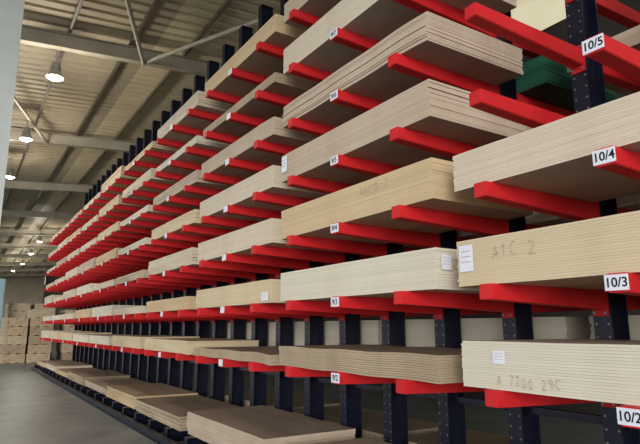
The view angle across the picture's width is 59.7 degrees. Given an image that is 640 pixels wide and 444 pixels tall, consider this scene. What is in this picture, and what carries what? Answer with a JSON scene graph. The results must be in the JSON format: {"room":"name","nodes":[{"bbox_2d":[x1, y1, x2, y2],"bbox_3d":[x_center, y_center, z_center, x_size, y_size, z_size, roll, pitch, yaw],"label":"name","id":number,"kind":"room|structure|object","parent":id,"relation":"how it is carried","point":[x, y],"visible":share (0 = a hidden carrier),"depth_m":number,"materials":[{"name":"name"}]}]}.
{"room":"lumber warehouse","nodes":[
{"label":"lumber warehouse","id":0,"kind":"room"},
{"bbox_2d":[0,276,44,335],"bbox_3d":[-50.194,11.392,76.444,22.000,9.600,0.200,7,-13,-32],"label":"wall","id":1,"kind":"structure","parent":0,"point":[18,289],"depth_m":81.20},
{"bbox_2d":[0,0,280,273],"bbox_3d":[-23.949,-0.165,36.545,22.000,1.590,98.240,7,-13,-32],"label":"ceiling","id":2,"kind":"structure","parent":0,"point":[172,24],"depth_m":17.07,"materials":[{"name":"metal"}]},
{"bbox_2d":[0,342,604,443],"bbox_3d":[-27.652,7.135,27.799,36.000,0.200,106.000,7,-13,-32],"label":"floor","id":3,"kind":"structure","parent":0,"point":[34,409],"depth_m":11.04,"materials":[{"name":"concrete"}]},
{"bbox_2d":[0,279,5,327],"bbox_3d":[-18.112,5.240,30.144,1.600,4.400,0.130,7,-13,-32],"label":"roller door","id":4,"kind":"structure","parent":3,"relation":"on","point":[2,281],"depth_m":30.71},
{"bbox_2d":[0,0,24,222],"bbox_3d":[-5.371,-0.706,8.901,0.760,8.150,0.500,7,-13,-32],"label":"column","id":5,"kind":"structure","parent":3,"relation":"on","point":[11,11],"depth_m":9.22,"materials":[{"name":"paint"}]},
{"bbox_2d":[0,353,24,363],"bbox_3d":[-15.938,6.994,28.763,1.078,0.438,2.457,7,-13,-32],"label":"pack","id":6,"kind":"object","parent":3,"relation":"on","point":[4,358],"visible":0.94,"depth_m":27.77},
{"bbox_2d":[0,344,25,353],"bbox_3d":[-15.950,6.554,28.835,1.078,0.438,2.453,7,-13,-32],"label":"pack","id":7,"kind":"object","parent":6,"relation":"on","point":[4,349],"visible":0.94,"depth_m":27.84},
{"bbox_2d":[0,335,26,344],"bbox_3d":[-15.937,6.120,28.931,1.078,0.438,2.456,7,-13,-32],"label":"pack","id":8,"kind":"object","parent":7,"relation":"on","point":[4,340],"visible":0.94,"depth_m":27.95},
{"bbox_2d":[0,327,27,335],"bbox_3d":[-15.938,5.682,29.010,1.078,0.438,2.457,7,-13,-32],"label":"pack","id":9,"kind":"object","parent":8,"relation":"on","point":[4,331],"visible":0.98,"depth_m":28.04},
{"bbox_2d":[1,318,28,326],"bbox_3d":[-15.936,5.245,29.096,1.078,0.438,2.458,7,-13,-32],"label":"pack","id":10,"kind":"object","parent":9,"relation":"on","point":[5,322],"visible":1,"depth_m":28.12},
{"bbox_2d":[24,353,49,362],"bbox_3d":[-14.969,7.108,29.366,1.078,0.438,2.460,7,-13,-32],"label":"pack","id":11,"kind":"object","parent":3,"relation":"on","point":[34,357],"visible":0.85,"depth_m":28.37},
{"bbox_2d":[25,344,51,353],"bbox_3d":[-14.943,6.674,29.466,1.078,0.438,2.457,7,-13,-32],"label":"pack","id":12,"kind":"object","parent":11,"relation":"on","point":[44,348],"visible":0.9,"depth_m":28.50},
{"bbox_2d":[26,335,51,344],"bbox_3d":[-14.942,6.237,29.550,1.078,0.438,2.456,7,-13,-32],"label":"pack","id":13,"kind":"object","parent":12,"relation":"on","point":[31,340],"visible":0.73,"depth_m":28.48},
{"bbox_2d":[27,327,53,335],"bbox_3d":[-14.930,5.802,29.642,1.078,0.438,2.447,7,-13,-32],"label":"pack","id":14,"kind":"object","parent":13,"relation":"on","point":[32,331],"visible":0.71,"depth_m":28.58},
{"bbox_2d":[27,318,52,326],"bbox_3d":[-14.946,5.362,29.714,1.078,0.438,2.457,7,-13,-32],"label":"pack","id":15,"kind":"object","parent":14,"relation":"on","point":[33,322],"visible":0.77,"depth_m":28.66},
{"bbox_2d":[27,309,54,317],"bbox_3d":[-14.921,4.928,29.810,1.078,0.438,2.457,7,-13,-32],"label":"pack","id":16,"kind":"object","parent":15,"relation":"on","point":[33,313],"visible":0.82,"depth_m":28.85},
{"bbox_2d":[56,352,71,359],"bbox_3d":[-13.535,7.278,30.260,1.078,0.438,2.455,7,-13,-32],"label":"pack","id":17,"kind":"object","parent":3,"relation":"on","point":[59,356],"visible":0.49,"depth_m":29.17},
{"bbox_2d":[55,343,72,352],"bbox_3d":[-13.589,6.835,30.309,1.078,0.438,2.458,7,-13,-32],"label":"pack","id":18,"kind":"object","parent":17,"relation":"on","point":[63,348],"visible":0.62,"depth_m":29.23},
{"bbox_2d":[34,184,96,370],"bbox_3d":[-10.893,2.320,24.050,1.690,7.862,1.962,7,-13,-32],"label":"rack","id":19,"kind":"object","parent":3,"relation":"on","point":[78,351],"visible":0.27,"depth_m":23.86,"materials":[{"name":"metal"}]},
{"bbox_2d":[37,360,75,366],"bbox_3d":[-10.932,5.894,23.258,1.285,0.147,2.601,7,-13,-32],"label":"stack","id":20,"kind":"object","parent":19,"relation":"on","point":[41,363],"visible":0.52,"depth_m":23.34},
{"bbox_2d":[42,170,110,375],"bbox_3d":[-9.639,1.951,22.108,1.690,7.862,2.717,7,-13,-32],"label":"rack","id":21,"kind":"object","parent":3,"relation":"on","point":[90,357],"visible":0.2,"depth_m":21.55,"materials":[{"name":"metal"}]},
{"bbox_2d":[45,362,92,371],"bbox_3d":[-9.494,5.451,21.040,1.290,0.189,2.631,7,-13,-32],"label":"stack","id":22,"kind":"object","parent":21,"relation":"on","point":[61,365],"visible":0.8,"depth_m":20.31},
{"bbox_2d":[50,331,93,338],"bbox_3d":[-9.488,4.316,21.305,1.232,0.275,2.445,7,-13,-32],"label":"stack","id":23,"kind":"object","parent":21,"relation":"on","point":[53,334],"visible":0.38,"depth_m":20.81,"materials":[{"name":"wood"}]},
{"bbox_2d":[52,152,128,382],"bbox_3d":[-8.182,1.522,19.854,1.690,7.862,2.717,7,-13,-32],"label":"rack","id":24,"kind":"object","parent":3,"relation":"on","point":[106,358],"visible":0.21,"depth_m":19.31,"materials":[{"name":"metal"}]},
{"bbox_2d":[55,367,100,377],"bbox_3d":[-8.039,5.052,18.772,1.278,0.126,2.634,7,-13,-32],"label":"stack","id":25,"kind":"object","parent":24,"relation":"on","point":[64,372],"visible":0.5,"depth_m":18.98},
{"bbox_2d":[60,332,111,340],"bbox_3d":[-8.018,3.898,19.041,1.232,0.252,2.457,7,-13,-32],"label":"stack","id":26,"kind":"object","parent":24,"relation":"on","point":[68,336],"visible":0.49,"depth_m":18.55,"materials":[{"name":"wood"}]},
{"bbox_2d":[30,367,179,443],"bbox_3d":[-5.120,4.112,12.693,0.140,0.100,26.674,7,-13,-32],"label":"rail","id":27,"kind":"object","parent":3,"relation":"on","point":[151,434],"visible":1,"depth_m":10.89,"materials":[{"name":"metal"}]},
{"bbox_2d":[64,129,151,390],"bbox_3d":[-6.726,1.094,17.599,1.690,7.862,2.717,7,-13,-32],"label":"rack","id":28,"kind":"object","parent":3,"relation":"on","point":[125,362],"visible":0.23,"depth_m":17.08,"materials":[{"name":"metal"}]},
{"bbox_2d":[75,308,92,317],"bbox_3d":[-6.563,2.792,16.934,1.236,0.252,2.439,7,-13,-32],"label":"stack","id":29,"kind":"object","parent":28,"relation":"on","point":[83,313],"visible":0.34,"depth_m":16.41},
{"bbox_2d":[78,258,95,273],"bbox_3d":[-6.579,1.408,17.212,1.246,0.298,2.399,7,-13,-32],"label":"stack","id":30,"kind":"object","parent":28,"relation":"on","point":[85,266],"visible":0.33,"depth_m":16.65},
{"bbox_2d":[76,283,98,294],"bbox_3d":[-6.580,2.098,17.061,1.231,0.256,2.418,7,-13,-32],"label":"stack","id":31,"kind":"object","parent":28,"relation":"on","point":[84,289],"visible":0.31,"depth_m":16.45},
{"bbox_2d":[73,334,122,342],"bbox_3d":[-6.571,3.494,16.797,1.230,0.206,2.416,7,-13,-32],"label":"stack","id":32,"kind":"object","parent":28,"relation":"on","point":[76,337],"visible":0.34,"depth_m":16.71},
{"bbox_2d":[81,215,114,231],"bbox_3d":[-6.579,0.123,17.427,1.231,0.189,2.442,7,-13,-32],"label":"stack","id":33,"kind":"object","parent":28,"relation":"on","point":[95,218],"visible":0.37,"depth_m":16.90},
{"bbox_2d":[84,192,111,210],"bbox_3d":[-6.543,-0.546,17.524,1.229,0.161,2.498,7,-13,-32],"label":"stack","id":34,"kind":"object","parent":28,"relation":"on","point":[97,196],"visible":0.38,"depth_m":17.07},
{"bbox_2d":[67,370,130,384],"bbox_3d":[-6.573,4.578,16.503,1.271,0.210,2.687,7,-13,-32],"label":"stack","id":35,"kind":"object","parent":28,"relation":"on","point":[79,377],"visible":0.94,"depth_m":16.05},
{"bbox_2d":[80,100,180,401],"bbox_3d":[-5.269,0.665,15.345,1.690,7.862,2.717,7,-13,-32],"label":"rack","id":36,"kind":"object","parent":3,"relation":"on","point":[151,369],"visible":0.34,"depth_m":14.83,"materials":[{"name":"metal"}]},
{"bbox_2d":[93,279,115,290],"bbox_3d":[-5.109,1.708,14.777,1.228,0.161,2.481,7,-13,-32],"label":"stack","id":37,"kind":"object","parent":36,"relation":"on","point":[104,285],"visible":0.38,"depth_m":14.22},
{"bbox_2d":[89,335,121,344],"bbox_3d":[-5.135,3.071,14.556,1.226,0.210,2.405,7,-13,-32],"label":"stack","id":38,"kind":"object","parent":36,"relation":"on","point":[96,339],"visible":0.33,"depth_m":14.10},
{"bbox_2d":[95,248,122,265],"bbox_3d":[-5.105,0.997,14.927,1.236,0.252,2.454,7,-13,-32],"label":"stack","id":39,"kind":"object","parent":36,"relation":"on","point":[113,254],"visible":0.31,"depth_m":14.34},
{"bbox_2d":[92,305,137,316],"bbox_3d":[-5.117,2.365,14.689,1.228,0.252,2.422,7,-13,-32],"label":"stack","id":40,"kind":"object","parent":36,"relation":"on","point":[104,310],"visible":0.43,"depth_m":13.79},
{"bbox_2d":[84,378,149,394],"bbox_3d":[-5.110,4.185,14.264,1.274,0.147,2.617,7,-13,-32],"label":"stack","id":41,"kind":"object","parent":36,"relation":"on","point":[100,385],"visible":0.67,"depth_m":14.34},
{"bbox_2d":[101,165,138,194],"bbox_3d":[-5.116,-1.031,15.324,1.234,0.302,2.430,7,-13,-32],"label":"stack","id":42,"kind":"object","parent":36,"relation":"on","point":[118,173],"visible":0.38,"depth_m":14.77,"materials":[{"name":"wood"}]},
{"bbox_2d":[99,194,144,218],"bbox_3d":[-5.125,-0.327,15.181,1.240,0.234,2.408,7,-13,-32],"label":"stack","id":43,"kind":"object","parent":36,"relation":"on","point":[117,200],"visible":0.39,"depth_m":14.65,"materials":[{"name":"wood"}]},
{"bbox_2d":[97,221,149,241],"bbox_3d":[-5.086,0.337,15.018,1.232,0.238,2.527,7,-13,-32],"label":"stack","id":44,"kind":"object","parent":36,"relation":"on","point":[115,227],"visible":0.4,"depth_m":14.44,"materials":[{"name":"wood"}]},
{"bbox_2d":[102,60,218,417],"bbox_3d":[-3.813,0.237,13.090,1.690,7.862,2.717,7,-13,-32],"label":"rack","id":45,"kind":"object","parent":3,"relation":"on","point":[145,253],"visible":0.27,"depth_m":12.54,"materials":[{"name":"metal"}]},
{"bbox_2d":[114,306,146,314],"bbox_3d":[-3.640,1.982,12.364,1.231,0.138,2.502,7,-13,-32],"label":"stack","id":46,"kind":"object","parent":45,"relation":"on","point":[140,309],"visible":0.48,"depth_m":11.77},
{"bbox_2d":[116,270,148,283],"bbox_3d":[-3.668,1.284,12.533,1.233,0.166,2.429,7,-13,-32],"label":"stack","id":47,"kind":"object","parent":45,"relation":"on","point":[142,273],"visible":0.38,"depth_m":11.95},
{"bbox_2d":[118,237,162,254],"bbox_3d":[-3.669,0.626,12.673,1.231,0.138,2.388,7,-13,-32],"label":"stack","id":48,"kind":"object","parent":45,"relation":"on","point":[145,241],"visible":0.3,"depth_m":12.03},
{"bbox_2d":[122,168,178,200],"bbox_3d":[-3.651,-0.761,12.910,1.231,0.229,2.468,7,-13,-32],"label":"stack","id":49,"kind":"object","parent":45,"relation":"on","point":[149,176],"visible":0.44,"depth_m":12.39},
{"bbox_2d":[120,204,180,228],"bbox_3d":[-3.666,-0.044,12.793,1.225,0.138,2.438,7,-13,-32],"label":"stack","id":50,"kind":"object","parent":45,"relation":"on","point":[149,208],"visible":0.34,"depth_m":12.23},
{"bbox_2d":[124,141,178,172],"bbox_3d":[-3.657,-1.385,13.046,1.228,0.138,2.447,7,-13,-32],"label":"stack","id":51,"kind":"object","parent":45,"relation":"on","point":[152,146],"visible":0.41,"depth_m":12.49,"materials":[{"name":"wood"}]},
{"bbox_2d":[106,383,197,408],"bbox_3d":[-3.640,3.709,11.982,1.290,0.230,2.639,7,-13,-32],"label":"stack","id":52,"kind":"object","parent":45,"relation":"on","point":[127,395],"visible":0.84,"depth_m":11.58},
{"bbox_2d":[112,335,199,348],"bbox_3d":[-3.665,2.625,12.283,1.233,0.229,2.441,7,-13,-32],"label":"stack","id":53,"kind":"object","parent":45,"relation":"on","point":[131,341],"visible":0.53,"depth_m":11.58,"materials":[{"name":"wood"}]},
{"bbox_2d":[134,4,275,440],"bbox_3d":[-1.793,-0.125,11.187,3.025,7.862,2.717,7,-13,-32],"label":"rack","id":54,"kind":"object","parent":3,"relation":"on","point":[187,274],"visible":0.22,"depth_m":10.25,"materials":[{"name":"metal"}]},
{"bbox_2d":[146,296,196,311],"bbox_3d":[-2.213,1.528,10.161,1.237,0.206,2.415,7,-13,-32],"label":"stack","id":55,"kind":"object","parent":54,"relation":"on","point":[187,302],"visible":0.39,"depth_m":9.48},
{"bbox_2d":[148,247,198,274],"bbox_3d":[-2.195,0.792,10.264,1.237,0.275,2.524,7,-13,-32],"label":"stack","id":56,"kind":"object","parent":54,"relation":"on","point":[187,257],"visible":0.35,"depth_m":9.63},
{"bbox_2d":[136,395,239,430],"bbox_3d":[-2.251,3.295,9.746,1.281,0.210,2.551,7,-13,-32],"label":"stack","id":57,"kind":"object","parent":54,"relation":"on","point":[172,412],"visible":0.72,"depth_m":9.62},
{"bbox_2d":[153,170,230,209],"bbox_3d":[-2.171,-0.508,10.508,1.227,0.216,2.516,7,-13,-32],"label":"stack","id":58,"kind":"object","parent":54,"relation":"on","point":[193,179],"visible":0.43,"depth_m":9.98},
{"bbox_2d":[154,135,230,175],"bbox_3d":[-2.197,-1.141,10.670,1.232,0.138,2.431,7,-13,-32],"label":"stack","id":59,"kind":"object","parent":54,"relation":"on","point":[198,141],"visible":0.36,"depth_m":10.08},
{"bbox_2d":[151,209,238,242],"bbox_3d":[-2.179,0.150,10.387,1.236,0.238,2.524,7,-13,-32],"label":"stack","id":60,"kind":"object","parent":54,"relation":"on","point":[192,217],"visible":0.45,"depth_m":9.75,"materials":[{"name":"wood"}]},
{"bbox_2d":[157,90,233,142],"bbox_3d":[-2.205,-1.877,10.828,1.233,0.275,2.382,7,-13,-32],"label":"stack","id":61,"kind":"object","parent":54,"relation":"on","point":[198,101],"visible":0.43,"depth_m":10.20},
{"bbox_2d":[144,338,258,354],"bbox_3d":[-2.198,2.209,10.016,1.229,0.213,2.465,7,-13,-32],"label":"stack","id":62,"kind":"object","parent":54,"relation":"on","point":[174,345],"visible":0.8,"depth_m":9.19,"materials":[{"name":"wood"}]},
{"bbox_2d":[226,322,275,345],"bbox_3d":[-0.857,2.212,10.841,1.232,0.503,2.512,7,-13,-32],"label":"stack","id":63,"kind":"object","parent":54,"relation":"on","point":[271,334],"visible":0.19,"depth_m":9.80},
{"bbox_2d":[224,390,339,409],"bbox_3d":[-0.834,3.462,10.617,1.230,0.207,2.510,7,-13,-32],"label":"stack","id":64,"kind":"object","parent":54,"relation":"on","point":[298,401],"visible":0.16,"depth_m":10.32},
{"bbox_2d":[184,0,380,443],"bbox_3d":[-0.337,-0.553,8.932,3.025,7.862,2.717,7,-13,-32],"label":"rack","id":65,"kind":"object","parent":3,"relation":"on","point":[280,260],"visible":0.33,"depth_m":7.95,"materials":[{"name":"metal"}]},
{"bbox_2d":[193,346,279,365],"bbox_3d":[-0.735,1.827,7.728,1.233,0.140,2.510,7,-13,-32],"label":"stack","id":66,"kind":"object","parent":65,"relation":"on","point":[268,355],"visible":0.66,"depth_m":7.29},
{"bbox_2d":[196,279,285,308],"bbox_3d":[-0.727,1.057,7.866,1.234,0.275,2.501,7,-13,-32],"label":"stack","id":67,"kind":"object","parent":65,"relation":"on","point":[268,291],"visible":0.6,"depth_m":7.20,"materials":[{"name":"wood"}]},
{"bbox_2d":[205,14,305,98],"bbox_3d":[-0.722,-2.305,8.511,1.224,0.252,2.496,7,-13,-32],"label":"stack","id":68,"kind":"object","parent":65,"relation":"on","point":[274,31],"visible":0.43,"depth_m":8.00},
{"bbox_2d":[201,117,318,178],"bbox_3d":[-0.722,-0.947,8.254,1.223,0.243,2.506,7,-13,-32],"label":"stack","id":69,"kind":"object","parent":65,"relation":"on","point":[271,130],"visible":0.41,"depth_m":7.69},
{"bbox_2d":[203,72,316,137],"bbox_3d":[-0.720,-1.571,8.371,1.222,0.126,2.498,7,-13,-32],"label":"stack","id":70,"kind":"object","parent":65,"relation":"on","point":[277,83],"visible":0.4,"depth_m":7.80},
{"bbox_2d":[199,165,327,221],"bbox_3d":[-0.723,-0.306,8.132,1.224,0.275,2.497,7,-13,-32],"label":"stack","id":71,"kind":"object","parent":65,"relation":"on","point":[268,180],"visible":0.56,"depth_m":7.49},
{"bbox_2d":[198,218,340,262],"bbox_3d":[-0.725,0.352,8.008,1.224,0.298,2.512,7,-13,-32],"label":"stack","id":72,"kind":"object","parent":65,"relation":"on","point":[267,232],"visible":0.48,"depth_m":7.32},
{"bbox_2d":[186,405,355,443],"bbox_3d":[-0.761,2.817,7.514,1.277,0.314,2.524,7,-13,-32],"label":"stack","id":73,"kind":"object","parent":65,"relation":"on","point":[262,424],"visible":0.97,"depth_m":7.14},
{"bbox_2d":[293,320,381,345],"bbox_3d":[0.606,1.784,8.590,1.224,0.503,2.511,7,-13,-32],"label":"stack","id":74,"kind":"object","parent":65,"relation":"on","point":[370,330],"visible":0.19,"depth_m":8.06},
{"bbox_2d":[293,406,438,440],"bbox_3d":[0.619,3.033,8.364,1.226,0.207,2.508,7,-13,-32],"label":"stack","id":75,"kind":"object","parent":65,"relation":"on","point":[372,420],"visible":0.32,"depth_m":7.91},
{"bbox_2d":[285,0,592,443],"bbox_3d":[1.120,-0.982,6.678,3.025,7.862,2.717,7,-13,-32],"label":"rack","id":76,"kind":"object","parent":3,"relation":"on","point":[447,309],"visible":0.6,"depth_m":5.64,"materials":[{"name":"metal"}]},
{"bbox_2d":[284,0,340,30],"bbox_3d":[0.736,-2.733,6.257,1.223,0.252,2.497,7,-13,-32],"label":"stack","id":77,"kind":"object","parent":76,"relation":"on","point":[319,8],"visible":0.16,"depth_m":6.67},
{"bbox_2d":[318,437,390,443],"bbox_3d":[0.697,2.419,5.252,1.270,0.251,2.544,7,-13,-32],"label":"stack","id":78,"kind":"object","parent":76,"relation":"on","point":[366,440],"visible":1,"depth_m":6.36,"materials":[{"name":"wood"}]},
{"bbox_2d":[279,344,463,383],"bbox_3d":[0.728,1.348,5.480,1.237,0.215,2.503,7,-13,-32],"label":"stack","id":79,"kind":"object","parent":76,"relation":"on","point":[437,365],"visible":0.81,"depth_m":4.83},
{"bbox_2d":[280,247,479,301],"bbox_3d":[0.740,0.606,5.613,1.222,0.321,2.523,7,-13,-32],"label":"stack","id":80,"kind":"object","parent":76,"relation":"on","point":[435,269],"visible":0.69,"depth_m":4.84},
{"bbox_2d":[283,0,516,83],"bbox_3d":[0.727,-2.096,6.129,1.203,0.321,2.498,7,-13,-32],"label":"stack","id":81,"kind":"object","parent":76,"relation":"on","point":[376,20],"visible":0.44,"depth_m":5.85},
{"bbox_2d":[282,11,523,131],"bbox_3d":[0.737,-1.391,6.002,1.238,0.283,2.499,7,-13,-32],"label":"stack","id":82,"kind":"object","parent":76,"relation":"on","point":[430,38],"visible":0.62,"depth_m":5.21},
{"bbox_2d":[282,79,527,184],"bbox_3d":[0.727,-0.757,5.880,1.236,0.321,2.514,7,-13,-32],"label":"stack","id":83,"kind":"object","parent":76,"relation":"on","point":[431,107],"visible":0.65,"depth_m":5.07,"materials":[{"name":"wood"}]},
{"bbox_2d":[281,157,532,243],"bbox_3d":[0.730,-0.095,5.751,1.236,0.334,2.498,7,-13,-32],"label":"stack","id":84,"kind":"object","parent":76,"relation":"on","point":[428,183],"visible":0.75,"depth_m":5.01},
{"bbox_2d":[408,429,509,443],"bbox_3d":[2.072,2.605,6.111,1.229,0.207,2.504,7,-13,-32],"label":"stack","id":85,"kind":"object","parent":76,"relation":"on","point":[472,436],"visible":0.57,"depth_m":6.77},
{"bbox_2d":[403,211,575,248],"bbox_3d":[2.064,0.137,6.569,1.227,0.184,2.506,7,-13,-32],"label":"stack","id":86,"kind":"object","parent":76,"relation":"on","point":[539,219],"visible":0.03,"depth_m":5.43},
{"bbox_2d":[405,317,593,346],"bbox_3d":[2.057,1.356,6.337,1.230,0.503,2.509,7,-13,-32],"label":"stack","id":87,"kind":"object","parent":76,"relation":"on","point":[418,332],"visible":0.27,"depth_m":5.71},
{"bbox_2d":[516,55,615,111],"bbox_3d":[2.059,-1.259,6.828,1.224,0.298,2.510,7,-13,-32],"label":"stack","id":88,"kind":"object","parent":76,"relation":"on","point":[543,79],"visible":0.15,"depth_m":5.65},
{"bbox_2d":[464,0,639,443],"bbox_3d":[2.576,-1.410,4.423,3.025,7.862,2.717,7,-13,-32],"label":"rack","id":89,"kind":"object","parent":3,"relation":"on","point":[594,58],"visible":0.81,"depth_m":4.27,"materials":[{"name":"metal"}]},
{"bbox_2d":[453,91,639,202],"bbox_3d":[2.190,-0.496,3.493,1.224,0.279,2.506,7,-13,-32],"label":"stack","id":90,"kind":"object","parent":89,"relation":"on","point":[556,158],"visible":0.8,"depth_m":3.66,"materials":[{"name":"wood"}]},
{"bbox_2d":[457,210,639,289],"bbox_3d":[2.184,0.174,3.366,1.235,0.330,2.504,7,-13,-32],"label":"stack","id":91,"kind":"object","parent":89,"relation":"on","point":[578,254],"visible":0.98,"depth_m":3.44,"materials":[{"name":"wood"}]},
{"bbox_2d":[461,339,639,405],"bbox_3d":[2.187,0.862,3.229,1.234,0.313,2.506,7,-13,-32],"label":"stack","id":92,"kind":"object","parent":89,"relation":"on","point":[600,370],"visible":1,"depth_m":3.33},
{"bbox_2d":[566,25,639,95],"bbox_3d":[3.516,-1.619,4.566,1.225,0.161,2.502,7,-13,-32],"label":"stack","id":93,"kind":"object","parent":89,"relation":"on","point":[631,37],"visible":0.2,"depth_m":4.82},
{"bbox_2d":[589,315,639,339],"bbox_3d":[3.516,0.926,4.076,1.228,0.503,2.521,7,-13,-32],"label":"stack","id":94,"kind":"object","parent":89,"relation":"on","point":[634,320],"visible":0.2,"depth_m":4.51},
{"bbox_2d":[616,194,639,210],"bbox_3d":[3.516,-0.247,4.306,1.223,0.093,2.510,7,-13,-32],"label":"stack","id":95,"kind":"object","parent":89,"relation":"on","point":[632,202],"visible":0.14,"depth_m":4.67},
{"bbox_3d":[-17.779,7.660,32.270,1.078,0.438,2.455,7,-13,-32],"label":"pack","id":96,"kind":"object","parent":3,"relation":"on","visible":0},
{"bbox_3d":[-17.782,7.222,32.347,1.078,0.438,2.451,7,-13,-32],"label":"pack","id":97,"kind":"object","parent":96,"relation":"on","visible":0},
{"bbox_3d":[-17.749,6.789,32.454,1.078,0.438,2.456,7,-13,-32],"label":"pack","id":98,"kind":"object","parent":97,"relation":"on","visible":0},
{"bbox_3d":[-17.764,6.350,32.526,1.078,0.439,2.452,7,-13,-32],"label":"pack","id":99,"kind":"object","parent":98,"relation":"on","visible":0},
{"bbox_3d":[-17.798,5.908,32.585,1.078,0.439,2.452,7,-13,-32],"label":"pack","id":100,"kind":"object","parent":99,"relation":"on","visible":0},
{"bbox_2d":[5,311,26,317],"bbox_3d":[-17.741,5.479,32.708,1.078,0.438,2.456,7,-13,-32],"label":"pack","id":101,"kind":"object","parent":100,"relation":"on","point":[9,314],"visible":0.74,"depth_m":31.71},
{"bbox_2d":[5,303,29,311],"bbox_3d":[-17.765,5.038,32.773,1.078,0.438,2.454,7,-13,-32],"label":"pack","id":102,"kind":"object","parent":101,"relation":"on","point":[10,306],"visible":0.87,"depth_m":31.80},
{"bbox_2d":[43,0,639,424],"bbox_3d":[-14.513,4.763,41.559,0.200,9.600,98.000,7,-13,-32],"label":"wall","id":103,"kind":"structure","parent":0,"point":[608,27],"depth_m":11.27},
{"bbox_2d":[0,273,45,276],"bbox_3d":[-46.765,6.955,71.787,22.000,1.920,0.200,7,-13,-32],"label":"rafter","id":104,"kind":"object","parent":103,"relation":"attached to","point":[19,274],"visible":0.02,"depth_m":75.88,"materials":[{"name":"paint"}]},
{"bbox_2d":[0,254,48,257],"bbox_3d":[-33.905,3.171,51.879,22.000,1.920,0.200,7,-13,-32],"label":"rafter","id":105,"kind":"object","parent":103,"relation":"attached to","point":[1,255],"visible":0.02,"depth_m":54.94,"materials":[{"name":"paint"}]},
{"bbox_2d":[0,268,50,271],"bbox_3d":[-42.478,5.694,65.151,22.000,1.920,0.200,7,-13,-32],"label":"rafter","id":106,"kind":"object","parent":103,"relation":"attached to","point":[4,269],"visible":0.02,"depth_m":68.89,"materials":[{"name":"paint"}]},
{"bbox_2d":[0,262,56,265],"bbox_3d":[-38.191,4.432,58.515,22.000,1.920,0.200,7,-13,-32],"label":"rafter","id":107,"kind":"object","parent":103,"relation":"attached to","point":[1,263],"visible":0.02,"depth_m":62.02,"materials":[{"name":"paint"}]},
{"bbox_2d":[0,244,57,248],"bbox_3d":[-29.618,1.910,45.243,22.000,1.920,0.200,7,-13,-32],"label":"rafter","id":108,"kind":"object","parent":103,"relation":"attached to","point":[47,246],"visible":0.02,"depth_m":48.12,"materials":[{"name":"paint"}]},
{"bbox_2d":[0,229,58,235],"bbox_3d":[-25.332,0.649,38.608,22.000,1.920,0.200,7,-13,-32],"label":"rafter","id":109,"kind":"object","parent":103,"relation":"attached to","point":[2,231],"visible":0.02,"depth_m":41.13,"materials":[{"name":"paint"}]},
{"bbox_2d":[1,210,77,218],"bbox_3d":[-21.045,-0.612,31.972,22.000,1.920,0.200,7,-13,-32],"label":"rafter","id":110,"kind":"object","parent":103,"relation":"attached to","point":[6,213],"visible":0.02,"depth_m":34.33,"materials":[{"name":"paint"}]},
{"bbox_2d":[4,180,92,192],"bbox_3d":[-16.758,-1.873,25.336,22.000,1.920,0.200,7,-13,-32],"label":"rafter","id":111,"kind":"object","parent":103,"relation":"attached to","point":[10,184],"visible":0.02,"depth_m":27.46,"materials":[{"name":"paint"}]},
{"bbox_2d":[10,129,135,151],"bbox_3d":[-12.472,-3.134,18.700,22.000,1.920,0.200,7,-13,-32],"label":"rafter","id":112,"kind":"object","parent":103,"relation":"attached to","point":[54,139],"visible":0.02,"depth_m":20.83,"materials":[{"name":"paint"}]},
{"bbox_2d":[14,96,48,144],"bbox_3d":[-8.905,-3.554,16.383,0.114,0.240,8.115,3,-11,-14],"label":"brace","id":113,"kind":"object","parent":112,"relation":"attached to","point":[16,101],"visible":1,"depth_m":17.85,"materials":[{"name":"paint"}]},
{"bbox_2d":[20,24,221,76],"bbox_3d":[-8.185,-4.395,12.064,22.000,1.920,0.200,7,-13,-32],"label":"rafter","id":114,"kind":"object","parent":103,"relation":"attached to","point":[30,35],"visible":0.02,"depth_m":13.87,"materials":[{"name":"paint"}]},
{"bbox_2d":[1,0,83,217],"bbox_3d":[-21.740,0.023,37.791,0.120,0.190,98.000,7,-13,-32],"label":"purlin","id":115,"kind":"object","parent":114,"relation":"attached to","point":[80,3],"visible":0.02,"depth_m":16.87,"materials":[{"name":"metal"}]},
{"bbox_2d":[19,113,32,141],"bbox_3d":[-9.489,-3.077,18.084,0.400,0.970,0.400,7,-13,-32],"label":"lamp","id":116,"kind":"object","parent":115,"relation":"hanging from","point":[26,136],"visible":0.99,"depth_m":17.95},
{"bbox_2d":[46,50,63,81],"bbox_3d":[-6.469,-3.923,13.686,0.400,0.970,0.400,7,-13,-32],"label":"lamp","id":117,"kind":"object","parent":115,"relation":"hanging from","point":[54,74],"visible":0.99,"depth_m":13.55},
{"bbox_2d":[0,0,158,260],"bbox_3d":[-20.541,0.067,38.557,0.120,0.190,98.000,7,-13,-32],"label":"purlin","id":118,"kind":"object","parent":114,"relation":"attached to","point":[155,2],"visible":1,"depth_m":17.12,"materials":[{"name":"metal"}]},
{"bbox_2d":[4,0,232,273],"bbox_3d":[-19.342,0.112,39.324,0.120,0.190,98.000,7,-13,-32],"label":"purlin","id":119,"kind":"object","parent":114,"relation":"attached to","point":[226,3],"visible":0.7,"depth_m":17.50,"materials":[{"name":"metal"}]},
{"bbox_2d":[125,0,145,66],"bbox_3d":[-4.154,-4.405,12.440,0.111,0.140,3.881,2,-11,-10],"label":"brace","id":120,"kind":"object","parent":114,"relation":"attached to","point":[127,2],"visible":0.96,"depth_m":12.63,"materials":[{"name":"paint"}]},
{"bbox_2d":[141,18,257,63],"bbox_3d":[-2.819,-4.287,13.220,4.094,0.140,0.113,-7,-13,32],"label":"brace","id":121,"kind":"object","parent":114,"relation":"attached to","point":[253,22],"visible":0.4,"depth_m":13.16,"materials":[{"name":"paint"}]},
{"bbox_2d":[45,0,565,283],"bbox_3d":[-14.522,1.001,42.251,0.160,1.150,98.030,7,-13,-32],"label":"window","id":122,"kind":"structure","parent":103,"relation":"in","point":[540,15],"depth_m":12.25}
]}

